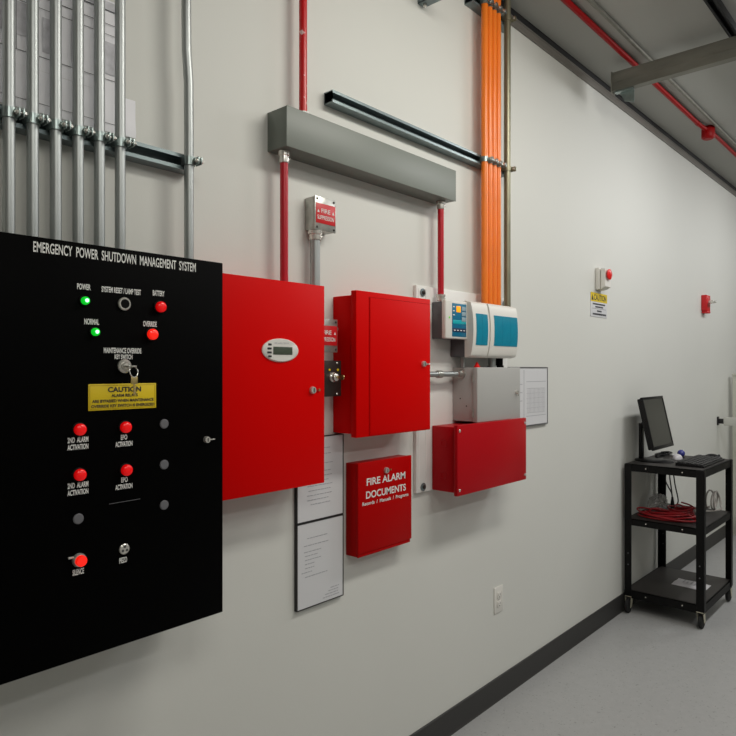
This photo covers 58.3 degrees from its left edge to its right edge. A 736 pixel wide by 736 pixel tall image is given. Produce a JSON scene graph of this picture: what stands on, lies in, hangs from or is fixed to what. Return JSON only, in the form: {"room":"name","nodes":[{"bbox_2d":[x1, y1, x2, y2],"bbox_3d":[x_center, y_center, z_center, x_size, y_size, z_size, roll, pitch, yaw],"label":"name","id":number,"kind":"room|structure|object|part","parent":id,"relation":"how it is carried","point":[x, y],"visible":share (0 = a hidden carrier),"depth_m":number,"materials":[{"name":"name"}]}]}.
{"room":"electrical room","nodes":[
{"label":"electrical room","id":0,"kind":"room"},
{"bbox_2d":[0,0,735,735],"bbox_3d":[1.323,-0.083,3.931,0.120,3.206,12.620,0,0,42],"label":"wall","id":1,"kind":"structure","parent":0,"point":[414,631],"depth_m":2.57,"materials":[{"name":"paint"}]},
{"bbox_2d":[0,0,27,233],"bbox_3d":[-0.763,-0.971,1.421,0.044,1.431,0.045,0,0,42],"label":"conduit","id":2,"kind":"object","parent":1,"relation":"attached to","point":[9,114],"visible":0.96,"depth_m":1.41,"materials":[{"name":"metal"}]},
{"bbox_2d":[23,0,50,236],"bbox_3d":[-0.730,-0.971,1.458,0.044,1.431,0.045,0,0,42],"label":"conduit","id":3,"kind":"object","parent":1,"relation":"attached to","point":[33,121],"visible":0.91,"depth_m":1.45,"materials":[{"name":"metal"}]},
{"bbox_2d":[0,0,114,94],"bbox_3d":[-0.762,-0.800,1.513,0.004,0.230,0.435,0,0,42],"label":"drawing","id":4,"kind":"object","parent":1,"relation":"attached to","point":[20,5],"visible":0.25,"depth_m":1.57,"materials":[{"name":"paper"}]},
{"bbox_2d":[46,0,73,239],"bbox_3d":[-0.697,-0.971,1.495,0.044,1.431,0.045,0,0,42],"label":"conduit","id":5,"kind":"object","parent":1,"relation":"attached to","point":[56,127],"visible":0.95,"depth_m":1.49,"materials":[{"name":"metal"}]},
{"bbox_2d":[0,58,135,137],"bbox_3d":[-0.746,-0.636,1.530,0.007,0.096,0.442,0,0,42],"label":"drawing","id":6,"kind":"object","parent":1,"relation":"attached to","point":[20,70],"visible":0.54,"depth_m":1.57,"materials":[{"name":"paper"}]},
{"bbox_2d":[69,0,95,242],"bbox_3d":[-0.663,-0.971,1.533,0.044,1.431,0.045,0,0,42],"label":"conduit","id":7,"kind":"object","parent":1,"relation":"attached to","point":[79,132],"visible":0.96,"depth_m":1.52,"materials":[{"name":"metal"}]},
{"bbox_2d":[0,104,183,174],"bbox_3d":[-0.756,-0.548,1.492,0.041,0.041,0.812,0,0,42],"label":"channel","id":8,"kind":"object","parent":1,"relation":"attached to","point":[141,153],"visible":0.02,"depth_m":1.68,"materials":[{"name":"metal"}]},
{"bbox_2d":[181,0,203,258],"bbox_3d":[-0.467,-0.971,1.756,0.060,1.431,0.040,0,0,-9],"label":"conduit","id":9,"kind":"object","parent":8,"relation":"attached to","point":[188,160],"visible":0.98,"depth_m":1.74,"materials":[{"name":"metal"}]},
{"bbox_2d":[90,0,116,245],"bbox_3d":[-0.629,-0.971,1.571,0.044,1.431,0.045,0,0,42],"label":"conduit","id":10,"kind":"object","parent":1,"relation":"attached to","point":[100,138],"visible":0.94,"depth_m":1.56,"materials":[{"name":"metal"}]},
{"bbox_2d":[0,232,222,684],"bbox_3d":[-0.627,0.175,1.504,0.218,0.878,0.582,0,0,42],"label":"control panel","id":11,"kind":"object","parent":1,"relation":"attached to","point":[111,497],"visible":0.98,"depth_m":1.42,"materials":[{"name":"black metal"}]},
{"bbox_2d":[72,467,86,481],"bbox_3d":[-0.603,0.224,1.383,0.016,0.030,0.030,0,0,42],"label":"light","id":12,"kind":"object","parent":11,"relation":"attached to","point":[79,474],"depth_m":1.38,"materials":[{"name":"red plastic"}]},
{"bbox_2d":[72,422,86,436],"bbox_3d":[-0.603,0.129,1.383,0.016,0.030,0.030,0,0,42],"label":"light","id":13,"kind":"object","parent":11,"relation":"attached to","point":[79,429],"depth_m":1.38,"materials":[{"name":"red plastic"}]},
{"bbox_2d":[79,296,89,305],"bbox_3d":[-0.595,-0.142,1.391,0.018,0.022,0.022,0,0,42],"label":"light","id":14,"kind":"object","parent":11,"relation":"attached to","point":[83,300],"depth_m":1.39,"materials":[{"name":"green plastic"}]},
{"bbox_2d":[89,327,99,336],"bbox_3d":[-0.580,-0.077,1.407,0.018,0.022,0.022,0,0,42],"label":"light","id":15,"kind":"object","parent":11,"relation":"attached to","point":[93,331],"depth_m":1.40,"materials":[{"name":"green plastic"}]},
{"bbox_3d":[-0.542,0.063,1.462,0.002,0.057,0.159,0,0,42],"label":"caution plate","id":16,"kind":"part","parent":11,"relation":"part of","materials":[{"name":"yellow plastic"}]},
{"bbox_2d":[117,359,130,372],"bbox_3d":[-0.538,-0.004,1.461,0.008,0.031,0.031,0,0,42],"label":"switch","id":17,"kind":"object","parent":11,"relation":"attached to","point":[120,362],"depth_m":1.45,"materials":[{"name":"silver metal"}]},
{"bbox_2d":[118,420,131,433],"bbox_3d":[-0.535,0.131,1.459,0.016,0.030,0.030,0,0,42],"label":"light","id":18,"kind":"object","parent":11,"relation":"attached to","point":[124,426],"depth_m":1.45,"materials":[{"name":"red plastic"}]},
{"bbox_2d":[119,463,132,476],"bbox_3d":[-0.533,0.226,1.460,0.016,0.030,0.030,0,0,42],"label":"light","id":19,"kind":"object","parent":11,"relation":"attached to","point":[125,469],"depth_m":1.46,"materials":[{"name":"red plastic"}]},
{"bbox_2d":[123,365,137,394],"bbox_3d":[-0.519,0.027,1.449,0.028,0.064,0.025,0,0,42],"label":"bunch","id":20,"kind":"object","parent":11,"relation":"hanging from","point":[134,380],"visible":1,"depth_m":1.45,"materials":[{"name":"silver metal"}]},
{"bbox_2d":[145,328,158,340],"bbox_3d":[-0.491,-0.077,1.507,0.016,0.030,0.030,0,0,42],"label":"light","id":21,"kind":"object","parent":11,"relation":"attached to","point":[151,334],"depth_m":1.50,"materials":[{"name":"red plastic"}]},
{"bbox_2d":[153,301,166,313],"bbox_3d":[-0.477,-0.141,1.523,0.016,0.030,0.030,0,0,42],"label":"light","id":22,"kind":"object","parent":11,"relation":"attached to","point":[159,307],"depth_m":1.52,"materials":[{"name":"red plastic"}]},
{"bbox_2d":[111,0,136,248],"bbox_3d":[-0.594,-0.971,1.610,0.044,1.431,0.045,0,0,42],"label":"conduit","id":23,"kind":"object","parent":1,"relation":"attached to","point":[121,143],"visible":0.97,"depth_m":1.60,"materials":[{"name":"metal"}]},
{"bbox_2d":[223,273,323,500],"bbox_3d":[-0.310,0.051,1.923,0.130,0.607,0.405,0,0,42],"label":"fire alarm panel","id":24,"kind":"object","parent":1,"relation":"attached to","point":[273,330],"visible":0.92,"depth_m":1.88,"materials":[{"name":"red metal"}]},
{"bbox_3d":[-0.251,-0.051,1.902,0.006,0.068,0.136,0,0,42],"label":"display panel","id":25,"kind":"part","parent":24,"relation":"part of","materials":[{"name":"white plastic"}]},
{"bbox_2d":[278,149,290,280],"bbox_3d":[-0.256,-0.456,2.014,0.037,0.412,0.037,0,0,15],"label":"conduit","id":26,"kind":"object","parent":1,"relation":"attached to","point":[283,154],"visible":0.93,"depth_m":2.00,"materials":[{"name":"red metal"}]},
{"bbox_2d":[307,229,322,285],"bbox_3d":[-0.170,-0.300,2.131,0.050,0.287,0.051,0,0,42],"label":"conduit","id":27,"kind":"object","parent":1,"relation":"attached to","point":[315,237],"visible":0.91,"depth_m":2.12,"materials":[{"name":"metal"}]},
{"bbox_2d":[294,514,343,611],"bbox_3d":[-0.159,0.637,2.179,0.014,0.278,0.213,0,0,42],"label":"framed notice","id":28,"kind":"object","parent":1,"relation":"attached to","point":[318,544],"visible":1,"depth_m":2.17,"materials":[{"name":"black"}]},
{"bbox_2d":[294,433,343,524],"bbox_3d":[-0.159,0.361,2.179,0.014,0.274,0.213,0,0,42],"label":"framed notice","id":29,"kind":"object","parent":1,"relation":"attached to","point":[313,502],"visible":0.65,"depth_m":2.20,"materials":[{"name":"black"}]},
{"bbox_2d":[305,195,335,234],"bbox_3d":[-0.155,-0.497,2.154,0.052,0.108,0.094,0,0,42],"label":"box","id":30,"kind":"object","parent":1,"relation":"attached to","point":[320,212],"visible":1,"depth_m":2.13,"materials":[{"name":"metal"}]},
{"bbox_3d":[-0.137,-0.497,2.138,0.001,0.064,0.088,0,0,42],"label":"sign plate","id":31,"kind":"part","parent":30,"relation":"part of","materials":[{"name":"red"}]},
{"bbox_2d":[324,319,337,352],"bbox_3d":[-0.151,-0.104,2.144,0.072,0.107,0.118,0,0,42],"label":"box","id":32,"kind":"object","parent":1,"relation":"attached to","point":[330,325],"visible":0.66,"depth_m":2.12,"materials":[{"name":"metal"}]},
{"bbox_3d":[-0.131,-0.104,2.114,0.001,0.063,0.092,0,0,42],"label":"sign plate","id":33,"kind":"part","parent":32,"relation":"part of","materials":[{"name":"red"}]},
{"bbox_2d":[324,360,343,396],"bbox_3d":[-0.133,0.034,2.127,0.121,0.116,0.114,0,0,42],"label":"box","id":34,"kind":"object","parent":1,"relation":"attached to","point":[333,377],"visible":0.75,"depth_m":2.13,"materials":[{"name":"metal"}]},
{"bbox_2d":[329,372,343,381],"bbox_3d":[-0.096,0.030,2.117,0.051,0.032,0.032,0,0,42],"label":"switch","id":35,"kind":"object","parent":34,"relation":"attached to","point":[333,376],"depth_m":2.12,"materials":[{"name":"silver metal"}]},
{"bbox_2d":[268,105,455,203],"bbox_3d":[0.020,-0.722,2.321,0.090,0.122,0.885,0,0,42],"label":"wireway","id":36,"kind":"object","parent":1,"relation":"attached to","point":[312,140],"visible":0.94,"depth_m":2.20,"materials":[{"name":"grey metal"}]},
{"bbox_2d":[299,0,308,112],"bbox_3d":[-0.204,-1.234,2.072,0.037,0.904,0.037,0,0,15],"label":"conduit","id":37,"kind":"object","parent":36,"relation":"attached to","point":[302,3],"visible":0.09,"depth_m":2.06,"materials":[{"name":"red metal"}]},
{"bbox_2d":[346,455,410,557],"bbox_3d":[0.046,0.485,2.363,0.072,0.323,0.293,0,0,42],"label":"box","id":38,"kind":"object","parent":1,"relation":"attached to","point":[378,490],"visible":1,"depth_m":2.31,"materials":[{"name":"red metal"}]},
{"bbox_2d":[333,290,429,437],"bbox_3d":[0.057,-0.013,2.332,0.131,0.482,0.403,0,0,42],"label":"upper cabinet","id":39,"kind":"object","parent":1,"relation":"attached to","point":[383,340],"visible":0.99,"depth_m":2.24,"materials":[{"name":"red metal"}]},
{"bbox_3d":[0.118,-0.005,2.319,0.002,0.458,0.334,0,0,42],"label":"door panel","id":40,"kind":"part","parent":39,"relation":"part of","materials":[{"name":"red metal"}]},
{"bbox_2d":[430,369,465,378],"bbox_3d":[0.278,0.025,2.587,0.042,0.042,0.310,0,0,42],"label":"conduit","id":41,"kind":"object","parent":39,"relation":"attached to","point":[460,373],"visible":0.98,"depth_m":2.63,"materials":[{"name":"metal"}]},
{"bbox_2d":[324,89,503,177],"bbox_3d":[0.247,-0.898,2.611,0.041,0.041,1.133,0,0,42],"label":"channel","id":42,"kind":"object","parent":1,"relation":"attached to","point":[333,99],"visible":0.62,"depth_m":2.46,"materials":[{"name":"metal"}]},
{"bbox_2d":[502,0,516,306],"bbox_3d":[0.640,-0.883,2.981,0.050,1.606,0.051,0,0,42],"label":"conduit","id":43,"kind":"object","parent":42,"relation":"attached to","point":[507,18],"visible":0.98,"depth_m":2.97,"materials":[{"name":"metal"}]},
{"bbox_2d":[418,0,440,7],"bbox_3d":[0.282,-1.441,2.531,0.200,0.050,0.041,0,0,42],"label":"wall bracket","id":44,"kind":"object","parent":1,"relation":"attached to","point":[424,3],"visible":1,"depth_m":2.57,"materials":[{"name":"metal"}]},
{"bbox_2d":[436,200,444,300],"bbox_3d":[0.289,-0.464,2.621,0.037,0.396,0.037,0,0,15],"label":"conduit","id":45,"kind":"object","parent":1,"relation":"attached to","point":[440,204],"visible":0.92,"depth_m":2.61,"materials":[{"name":"red metal"}]},
{"bbox_2d":[413,285,506,492],"bbox_3d":[0.416,0.082,2.810,0.027,0.808,0.691,0,0,42],"label":"board","id":46,"kind":"object","parent":1,"relation":"attached to","point":[441,389],"visible":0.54,"depth_m":2.64,"materials":[{"name":"white wood"}]},
{"bbox_2d":[420,288,425,296],"bbox_3d":[0.215,-0.295,2.577,0.003,0.032,0.032,0,0,42],"label":"washer","id":47,"kind":"object","parent":46,"relation":"in","point":[422,290],"depth_m":2.57,"materials":[{"name":"grey metal"}]},
{"bbox_2d":[421,483,425,490],"bbox_3d":[0.217,0.465,2.579,0.003,0.032,0.032,0,0,42],"label":"washer","id":48,"kind":"object","parent":46,"relation":"in","point":[423,485],"depth_m":2.57,"materials":[{"name":"grey metal"}]},
{"bbox_2d":[432,299,466,339],"bbox_3d":[0.315,-0.189,2.620,0.096,0.150,0.151,0,0,42],"label":"module","id":49,"kind":"object","parent":46,"relation":"attached to","point":[449,317],"visible":1,"depth_m":2.60,"materials":[{"name":"grey plastic"}]},
{"bbox_2d":[456,306,460,312],"bbox_3d":[0.356,-0.231,2.595,0.002,0.024,0.029,0,0,42],"label":"light","id":50,"kind":"object","parent":49,"relation":"attached to","point":[458,308],"depth_m":2.59,"materials":[{"name":"orange plastic"}]},
{"bbox_2d":[451,301,489,357],"bbox_3d":[0.419,-0.157,2.716,0.120,0.230,0.130,0,0,42],"label":"detector","id":51,"kind":"object","parent":46,"relation":"attached to","point":[476,345],"visible":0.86,"depth_m":2.67,"materials":[{"name":"grey plastic"}]},
{"bbox_3d":[0.446,-0.157,2.692,0.038,0.230,0.130,0,0,42],"label":"casing","id":52,"kind":"part","parent":51,"relation":"part of","materials":[{"name":"white plastic"}]},
{"bbox_2d":[432,418,525,496],"bbox_3d":[0.472,0.356,2.763,0.138,0.272,0.537,0,0,42],"label":"box","id":53,"kind":"object","parent":46,"relation":"attached to","point":[468,457],"visible":1,"depth_m":2.63,"materials":[{"name":"red metal"}]},
{"bbox_2d":[453,367,519,422],"bbox_3d":[0.511,0.108,2.809,0.134,0.222,0.350,0,0,42],"label":"junction box","id":54,"kind":"object","parent":53,"relation":"on","point":[485,394],"visible":1,"depth_m":2.72,"materials":[{"name":"grey metal"}]},
{"bbox_2d":[460,357,464,366],"bbox_3d":[0.393,-0.024,2.737,0.022,0.042,0.022,0,0,42],"label":"conduit","id":55,"kind":"object","parent":54,"relation":"on","point":[462,359],"visible":0.92,"depth_m":2.73,"materials":[{"name":"metal"}]},
{"bbox_2d":[487,358,496,366],"bbox_3d":[0.541,-0.024,2.880,0.040,0.042,0.040,0,0,42],"label":"pipe","id":56,"kind":"object","parent":54,"relation":"on","point":[491,361],"visible":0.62,"depth_m":2.87,"materials":[{"name":"metal"}]},
{"bbox_2d":[496,358,503,366],"bbox_3d":[0.581,-0.024,2.924,0.040,0.042,0.040,0,0,42],"label":"pipe","id":57,"kind":"object","parent":54,"relation":"on","point":[499,361],"visible":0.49,"depth_m":2.91,"materials":[{"name":"black"}]},
{"bbox_2d":[483,303,518,358],"bbox_3d":[0.542,-0.157,2.855,0.120,0.230,0.238,0,0,42],"label":"detector","id":58,"kind":"object","parent":46,"relation":"attached to","point":[504,332],"visible":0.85,"depth_m":2.81,"materials":[{"name":"grey plastic"}]},
{"bbox_2d":[464,0,503,32],"bbox_3d":[0.535,-1.576,2.932,0.041,0.041,0.320,0,0,42],"label":"channel","id":59,"kind":"object","parent":1,"relation":"attached to","point":[474,5],"visible":0.24,"depth_m":2.86,"materials":[{"name":"metal"}]},
{"bbox_2d":[480,0,493,303],"bbox_3d":[0.514,-0.978,2.843,0.047,1.416,0.047,0,0,42],"label":"conduit","id":60,"kind":"object","parent":1,"relation":"attached to","point":[484,3],"visible":1,"depth_m":2.83,"materials":[{"name":"metal"}]},
{"bbox_2d":[488,0,497,303],"bbox_3d":[0.538,-0.978,2.869,0.047,1.416,0.047,0,0,42],"label":"conduit","id":61,"kind":"object","parent":1,"relation":"attached to","point":[495,5],"visible":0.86,"depth_m":2.86,"materials":[{"name":"metal"}]},
{"bbox_2d":[492,0,502,304],"bbox_3d":[0.562,-0.978,2.896,0.047,1.416,0.047,0,0,42],"label":"conduit","id":62,"kind":"object","parent":1,"relation":"attached to","point":[500,8],"visible":0.83,"depth_m":2.88,"materials":[{"name":"metal"}]},
{"bbox_2d":[494,584,502,613],"bbox_3d":[0.600,1.062,3.029,0.009,0.119,0.074,0,0,42],"label":"wall outlet","id":63,"kind":"object","parent":1,"relation":"attached to","point":[498,591],"visible":1,"depth_m":3.02,"materials":[{"name":"white plastic"}]},
{"bbox_2d":[497,0,506,304],"bbox_3d":[0.586,-0.978,2.923,0.047,1.416,0.047,0,0,42],"label":"conduit","id":64,"kind":"object","parent":1,"relation":"attached to","point":[504,11],"visible":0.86,"depth_m":2.91,"materials":[{"name":"plastic"}]},
{"bbox_2d":[513,367,547,425],"bbox_3d":[0.786,0.140,3.232,0.014,0.289,0.382,0,0,42],"label":"framed drawing","id":65,"kind":"object","parent":1,"relation":"attached to","point":[533,380],"visible":0.67,"depth_m":3.27,"materials":[{"name":"grey paper"}]},
{"bbox_2d":[410,525,724,735],"bbox_3d":[1.333,1.468,3.842,0.014,0.103,12.500,0,0,42],"label":"baseboard","id":66,"kind":"structure","parent":1,"relation":"attached to","point":[452,720],"depth_m":3.24,"materials":[{"name":"grey plastic"}]},
{"bbox_2d":[590,292,606,317],"bbox_3d":[1.355,-0.367,3.874,0.005,0.139,0.233,0,0,42],"label":"caution sign","id":67,"kind":"object","parent":1,"relation":"attached to","point":[598,302],"visible":1,"depth_m":3.87,"materials":[{"name":"white paper"}]},
{"bbox_2d":[595,268,611,290],"bbox_3d":[1.380,-0.519,3.847,0.077,0.128,0.090,0,0,42],"label":"emergency stop button","id":68,"kind":"object","parent":1,"relation":"attached to","point":[603,277],"visible":1,"depth_m":3.83,"materials":[{"name":"white plastic"}]},
{"bbox_2d":[501,0,735,196],"bbox_3d":[1.334,-1.637,3.841,0.016,0.039,12.500,0,0,42],"label":"trim","id":69,"kind":"structure","parent":1,"relation":"attached to","point":[517,24],"depth_m":3.93,"materials":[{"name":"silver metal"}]},
{"bbox_2d":[701,295,716,313],"bbox_3d":[2.801,-0.524,5.422,0.089,0.148,0.109,0,0,42],"label":"station","id":70,"kind":"object","parent":1,"relation":"attached to","point":[705,299],"visible":1,"depth_m":5.40,"materials":[{"name":"red plastic"}]},
{"bbox_2d":[717,416,735,425],"bbox_3d":[3.582,0.463,5.311,1.400,0.075,0.050,0,0,42],"label":"rail","id":71,"kind":"object","parent":1,"relation":"attached to","point":[727,421],"visible":1,"depth_m":5.71,"materials":[{"name":"grey metal"}]},
{"bbox_3d":[3.600,0.464,5.294,1.350,0.072,0.030,0,0,42],"label":"rail","id":72,"kind":"part","parent":71,"relation":"part of","materials":[{"name":"grey metal"}]},
{"bbox_2d":[451,535,735,735],"bbox_3d":[3.040,1.570,2.311,4.840,0.100,12.740,0,0,42],"label":"floor","id":73,"kind":"structure","parent":0,"point":[650,670],"depth_m":3.19,"materials":[{"name":"concrete"}]},
{"bbox_2d":[624,454,732,628],"bbox_3d":[1.985,1.057,4.205,0.458,0.926,0.728,0,0,42],"label":"utility cart","id":74,"kind":"object","parent":73,"relation":"on","point":[656,587],"visible":0.94,"depth_m":4.09,"materials":[{"name":"black metal"}]},
{"bbox_3d":[1.630,1.006,4.120,0.043,0.819,0.043,0,0,42],"label":"leg","id":75,"kind":"part","parent":74,"relation":"part of","materials":[{"name":"black metal"}]},
{"bbox_2d":[634,396,673,462],"bbox_3d":[1.828,0.388,4.217,0.240,0.411,0.376,0,0,42],"label":"computer monitor","id":76,"kind":"object","parent":74,"relation":"on","point":[655,426],"visible":1,"depth_m":4.18,"materials":[{"name":"black plastic"}]},
{"bbox_3d":[1.786,0.465,4.255,0.068,0.241,0.044,0,0,42],"label":"stand arm","id":77,"kind":"part","parent":76,"relation":"part of","materials":[{"name":"black plastic"}]},
{"bbox_2d":[647,493,667,509],"bbox_3d":[1.926,0.884,4.383,0.104,0.098,0.261,0,0,42],"label":"plastic bag","id":78,"kind":"object","parent":74,"relation":"on","point":[657,500],"visible":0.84,"depth_m":4.33,"materials":[{"name":"grey"}]},
{"bbox_3d":[2.037,1.006,4.573,0.043,0.819,0.043,0,0,42],"label":"leg","id":79,"kind":"part","parent":74,"relation":"part of","materials":[{"name":"black metal"}]},
{"bbox_2d":[654,451,672,457],"bbox_3d":[1.970,0.578,4.410,0.082,0.027,0.261,0,0,42],"label":"cable","id":80,"kind":"object","parent":74,"relation":"on","point":[662,453],"visible":1,"depth_m":4.39,"materials":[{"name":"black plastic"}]},
{"bbox_2d":[636,507,695,522],"bbox_3d":[1.849,0.906,4.088,0.366,0.053,0.190,0,0,42],"label":"cable","id":81,"kind":"object","parent":74,"relation":"on","point":[665,515],"visible":0.96,"depth_m":4.04,"materials":[{"name":"red plastic"}]},
{"bbox_2d":[665,475,678,508],"bbox_3d":[2.005,0.768,4.354,0.026,0.330,0.269,0,0,42],"label":"power cord","id":82,"kind":"object","parent":74,"relation":"hanging from","point":[672,498],"visible":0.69,"depth_m":4.35,"materials":[{"name":"black rubber"}]},
{"bbox_2d":[672,454,682,459],"bbox_3d":[2.053,0.578,4.384,0.063,0.032,0.244,0,0,24],"label":"adapter","id":83,"kind":"object","parent":74,"relation":"on","point":[675,456],"visible":1,"depth_m":4.29,"materials":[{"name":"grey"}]},
{"bbox_2d":[625,455,731,477],"bbox_3d":[1.988,0.618,4.208,0.450,0.045,0.644,0,0,42],"label":"shelf","id":84,"kind":"object","parent":74,"relation":"attached to","point":[636,466],"depth_m":4.01,"materials":[{"name":"black metal"}]},
{"bbox_2d":[625,566,731,614],"bbox_3d":[1.988,1.403,4.208,0.450,0.050,0.644,0,0,42],"label":"shelf","id":85,"kind":"object","parent":74,"relation":"attached to","point":[656,587],"depth_m":4.10,"materials":[{"name":"black metal"}]},
{"bbox_2d":[677,450,684,457],"bbox_3d":[2.081,0.568,4.387,0.048,0.051,0.048,0,0,42],"label":"ball","id":86,"kind":"object","parent":74,"relation":"on","point":[681,452],"visible":0.69,"depth_m":4.37,"materials":[{"name":"blue plastic"}]},
{"bbox_2d":[667,502,695,514],"bbox_3d":[1.990,0.898,4.197,0.159,0.068,0.182,0,0,42],"label":"cable","id":87,"kind":"object","parent":74,"relation":"on","point":[684,509],"visible":0.84,"depth_m":4.17,"materials":[{"name":"red plastic"}]},
{"bbox_2d":[632,503,730,534],"bbox_3d":[1.988,0.955,4.208,0.450,0.040,0.644,0,0,42],"label":"shelf","id":88,"kind":"object","parent":74,"relation":"attached to","point":[714,519],"depth_m":4.02,"materials":[{"name":"black metal"}]},
{"bbox_2d":[672,578,710,589],"bbox_3d":[2.049,1.367,4.187,0.200,0.017,0.170,0,0,42],"label":"paper packet","id":89,"kind":"object","parent":74,"relation":"on","point":[679,582],"visible":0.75,"depth_m":4.18,"materials":[{"name":"grey paper"}]},
{"bbox_2d":[675,454,724,467],"bbox_3d":[2.082,0.581,4.130,0.160,0.025,0.460,0,0,42],"label":"keyboard","id":90,"kind":"object","parent":74,"relation":"on","point":[697,461],"visible":1,"depth_m":4.06,"materials":[{"name":"black plastic"}]},
{"bbox_3d":[1.939,1.006,3.843,0.043,0.819,0.043,0,0,42],"label":"leg","id":91,"kind":"part","parent":74,"relation":"part of","materials":[{"name":"black metal"}]},
{"bbox_2d":[693,489,721,511],"bbox_3d":[2.188,0.858,4.282,0.211,0.139,0.120,0,0,13],"label":"cable","id":92,"kind":"object","parent":74,"relation":"on","point":[715,501],"visible":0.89,"depth_m":4.25,"materials":[{"name":"grey plastic"}]},
{"bbox_2d":[706,454,720,456],"bbox_3d":[2.266,0.579,4.338,0.110,0.030,0.060,0,0,42],"label":"computer mouse","id":93,"kind":"object","parent":74,"relation":"on","point":[714,455],"visible":0.34,"depth_m":4.32,"materials":[{"name":"black plastic"}]},
{"bbox_3d":[2.346,1.006,4.296,0.043,0.819,0.043,0,0,42],"label":"leg","id":94,"kind":"part","parent":74,"relation":"part of","materials":[{"name":"black metal"}]},
{"bbox_2d":[732,373,735,534],"bbox_3d":[3.701,0.785,5.721,0.970,1.470,0.070,0,0,42],"label":"panel","id":95,"kind":"object","parent":73,"relation":"on","point":[733,374],"visible":0.91,"depth_m":6.01,"materials":[{"name":"grey"}]},
{"bbox_2d":[503,0,735,187],"bbox_3d":[3.040,-1.736,2.311,4.840,0.100,12.740,0,0,42],"label":"ceiling","id":96,"kind":"structure","parent":0,"point":[661,28],"depth_m":3.48,"materials":[{"name":"grey paint"}]},
{"bbox_2d":[560,0,735,156],"bbox_3d":[1.529,-1.642,3.666,0.086,0.088,12.500,0,0,42],"label":"conduit","id":97,"kind":"object","parent":96,"relation":"attached to","point":[708,133],"visible":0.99,"depth_m":3.86,"materials":[{"name":"red metal"}]},
{"bbox_2d":[587,0,735,146],"bbox_3d":[1.570,-1.675,3.630,0.020,0.020,12.500,0,0,42],"label":"conduit","id":98,"kind":"object","parent":96,"relation":"attached to","point":[593,3],"visible":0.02,"depth_m":3.50,"materials":[{"name":"metal"}]},
{"bbox_2d":[611,36,735,101],"bbox_3d":[2.302,-1.565,2.799,2.551,0.241,0.052,0,0,42],"label":"ceiling beam","id":99,"kind":"structure","parent":96,"relation":"attached to","point":[624,82],"depth_m":3.42,"materials":[{"name":"metal"}]},
{"bbox_2d":[703,0,735,37],"bbox_3d":[1.882,-1.665,3.349,0.041,0.041,12.500,0,0,42],"label":"channel","id":100,"kind":"object","parent":96,"relation":"attached to","point":[718,9],"visible":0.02,"depth_m":3.12,"materials":[{"name":"black metal"}]}
]}

